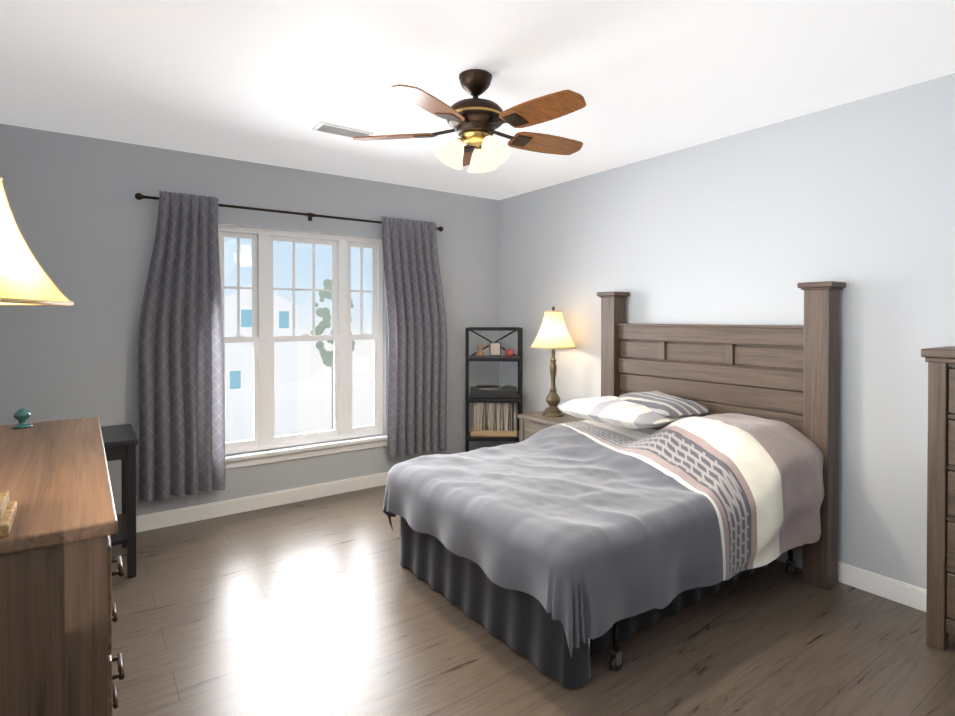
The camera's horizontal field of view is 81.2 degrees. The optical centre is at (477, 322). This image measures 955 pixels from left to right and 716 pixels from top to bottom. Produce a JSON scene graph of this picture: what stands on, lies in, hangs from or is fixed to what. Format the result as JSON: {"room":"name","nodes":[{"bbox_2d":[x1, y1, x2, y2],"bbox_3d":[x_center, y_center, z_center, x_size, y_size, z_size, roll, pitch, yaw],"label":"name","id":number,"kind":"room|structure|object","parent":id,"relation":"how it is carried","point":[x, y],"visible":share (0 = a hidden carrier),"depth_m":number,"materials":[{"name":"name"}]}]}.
{"room":"bedroom","nodes":[
{"label":"bedroom","id":0,"kind":"room"},
{"bbox_2d":[0,124,498,515],"bbox_3d":[-1.320,0.097,4.182,3.640,2.440,0.140,0,1,-35],"label":"wall","id":1,"kind":"structure","parent":0,"point":[86,219],"depth_m":3.50,"materials":[{"name":"grey paint"}]},
{"bbox_2d":[136,472,388,532],"bbox_3d":[-1.275,1.268,4.130,3.640,0.100,0.014,0,1,-35],"label":"baseboard","id":2,"kind":"structure","parent":1,"relation":"attached to","point":[147,522],"depth_m":3.91,"materials":[{"name":"white"}]},
{"bbox_2d":[135,191,446,502],"bbox_3d":[-1.195,0.141,4.106,2.267,1.946,0.126,0,1,-35],"label":"curtains","id":3,"kind":"object","parent":1,"relation":"attached to","point":[180,397],"visible":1,"depth_m":3.65,"materials":[{"name":"grey fabric"}]},
{"bbox_2d":[218,224,387,468],"bbox_3d":[-1.281,0.165,4.171,1.370,1.676,0.165,0,1,-35],"label":"window","id":4,"kind":"structure","parent":1,"relation":"in","point":[263,339],"depth_m":4.17,"materials":[{"name":"white plastic"}]},
{"bbox_2d":[0,0,954,199],"bbox_3d":[0.040,-1.136,2.261,3.920,0.060,4.830,0,1,-35],"label":"ceiling","id":5,"kind":"structure","parent":0,"point":[272,82],"depth_m":2.44,"materials":[{"name":"white paint"}]},
{"bbox_2d":[312,122,373,137],"bbox_3d":[-0.781,-1.107,3.242,0.320,0.013,0.140,0,1,-35],"label":"ceiling vent","id":6,"kind":"object","parent":5,"relation":"in","point":[335,129],"visible":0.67,"depth_m":3.21,"materials":[{"name":"white metal"}]},
{"bbox_2d":[353,69,585,172],"bbox_3d":[0.025,-0.895,2.498,1.090,0.425,1.090,0,1,-35],"label":"ceiling fan","id":7,"kind":"object","parent":5,"relation":"hanging from","point":[475,122],"visible":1,"depth_m":2.43,"materials":[{"name":"brown wood"}]},
{"bbox_2d":[111,485,954,715],"bbox_3d":[0.040,1.364,2.283,3.920,0.060,4.830,0,1,-35],"label":"floor","id":8,"kind":"structure","parent":0,"point":[330,605],"depth_m":2.31,"materials":[{"name":"laminate"}]},
{"bbox_2d":[0,417,124,715],"bbox_3d":[-1.419,0.880,1.676,0.541,0.920,1.524,0,1,-35],"label":"dresser","id":9,"kind":"object","parent":8,"relation":"on","point":[58,612],"visible":1,"depth_m":1.17,"materials":[{"name":"brown wood"}]},
{"bbox_2d":[11,409,32,427],"bbox_3d":[-1.798,0.378,2.200,0.068,0.073,0.068,0,1,-35],"label":"figurine","id":10,"kind":"object","parent":9,"relation":"on","point":[21,416],"visible":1,"depth_m":2.19,"materials":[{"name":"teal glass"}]},
{"bbox_2d":[0,177,73,536],"bbox_3d":[-1.050,0.041,1.121,0.310,0.766,0.309,0,1,-11],"label":"light","id":11,"kind":"object","parent":9,"relation":"on","point":[25,279],"visible":1,"depth_m":1.16,"materials":[{"name":"fabric"}]},
{"bbox_2d":[101,424,137,577],"bbox_3d":[-2.186,0.969,2.923,0.660,0.720,0.520,0,1,-35],"label":"side table","id":12,"kind":"object","parent":8,"relation":"on","point":[120,442],"visible":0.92,"depth_m":2.90,"materials":[{"name":"black paint"}]},
{"bbox_2d":[465,327,522,451],"bbox_3d":[0.138,0.685,4.752,0.472,1.277,0.302,0,1,1],"label":"rack","id":13,"kind":"object","parent":8,"relation":"on","point":[504,399],"visible":0.88,"depth_m":4.63,"materials":[{"name":"black metal"}]},
{"bbox_2d":[517,411,586,441],"bbox_3d":[0.599,1.017,4.252,0.402,0.600,0.475,0,1,-35],"label":"nightstand","id":14,"kind":"object","parent":8,"relation":"on","point":[531,424],"visible":0.17,"depth_m":4.21,"materials":[{"name":"brown wood"}]},
{"bbox_2d":[530,307,576,416],"bbox_3d":[0.581,0.298,4.273,0.356,0.837,0.356,0,1,-35],"label":"light","id":15,"kind":"object","parent":14,"relation":"on","point":[553,335],"visible":0.96,"depth_m":4.21,"materials":[{"name":"beige fabric"}]},
{"bbox_2d":[383,281,845,687],"bbox_3d":[0.643,0.563,2.963,1.815,1.531,1.654,0,1,-35],"label":"bed","id":16,"kind":"object","parent":8,"relation":"on","point":[560,553],"visible":1,"depth_m":2.64,"materials":[{"name":"grey fabric"}]},
{"bbox_2d":[559,396,686,428],"bbox_3d":[0.882,0.546,3.421,0.500,0.140,0.760,0,1,-35],"label":"pillow","id":17,"kind":"object","parent":16,"relation":"on","point":[614,410],"visible":0.81,"depth_m":3.23,"materials":[{"name":"white fabric"}]},
{"bbox_2d":[618,391,707,417],"bbox_3d":[1.106,0.491,3.347,0.407,0.116,0.521,0,1,-35],"label":"pillow","id":18,"kind":"object","parent":17,"relation":"on","point":[664,404],"visible":0.92,"depth_m":3.21,"materials":[{"name":"grey fabric"}]},
{"bbox_2d":[921,346,954,650],"bbox_3d":[2.222,0.724,2.032,0.332,1.225,0.900,0,1,-35],"label":"chest","id":19,"kind":"object","parent":8,"relation":"on","point":[940,609],"visible":1,"depth_m":2.26,"materials":[{"name":"brown wood"}]},
{"bbox_2d":[499,73,954,589],"bbox_3d":[1.580,0.104,3.368,0.140,2.440,4.830,0,1,-35],"label":"wall","id":20,"kind":"structure","parent":0,"point":[753,226],"depth_m":2.99,"materials":[{"name":"grey paint"}]},
{"bbox_2d":[775,547,925,611],"bbox_3d":[1.516,1.275,3.333,0.014,0.100,4.550,0,1,-35],"label":"baseboard","id":21,"kind":"structure","parent":20,"relation":"attached to","point":[913,596],"depth_m":2.71,"materials":[{"name":"white"}]},
{"label":"outside","id":22,"kind":"structure","parent":0,"visible":0},
{"bbox_2d":[224,237,372,441],"bbox_3d":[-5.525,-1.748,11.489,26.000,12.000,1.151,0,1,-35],"label":"window glass","id":23,"kind":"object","parent":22,"point":[286,366],"depth_m":12.88,"materials":[{"name":"clear glass"}]}
]}

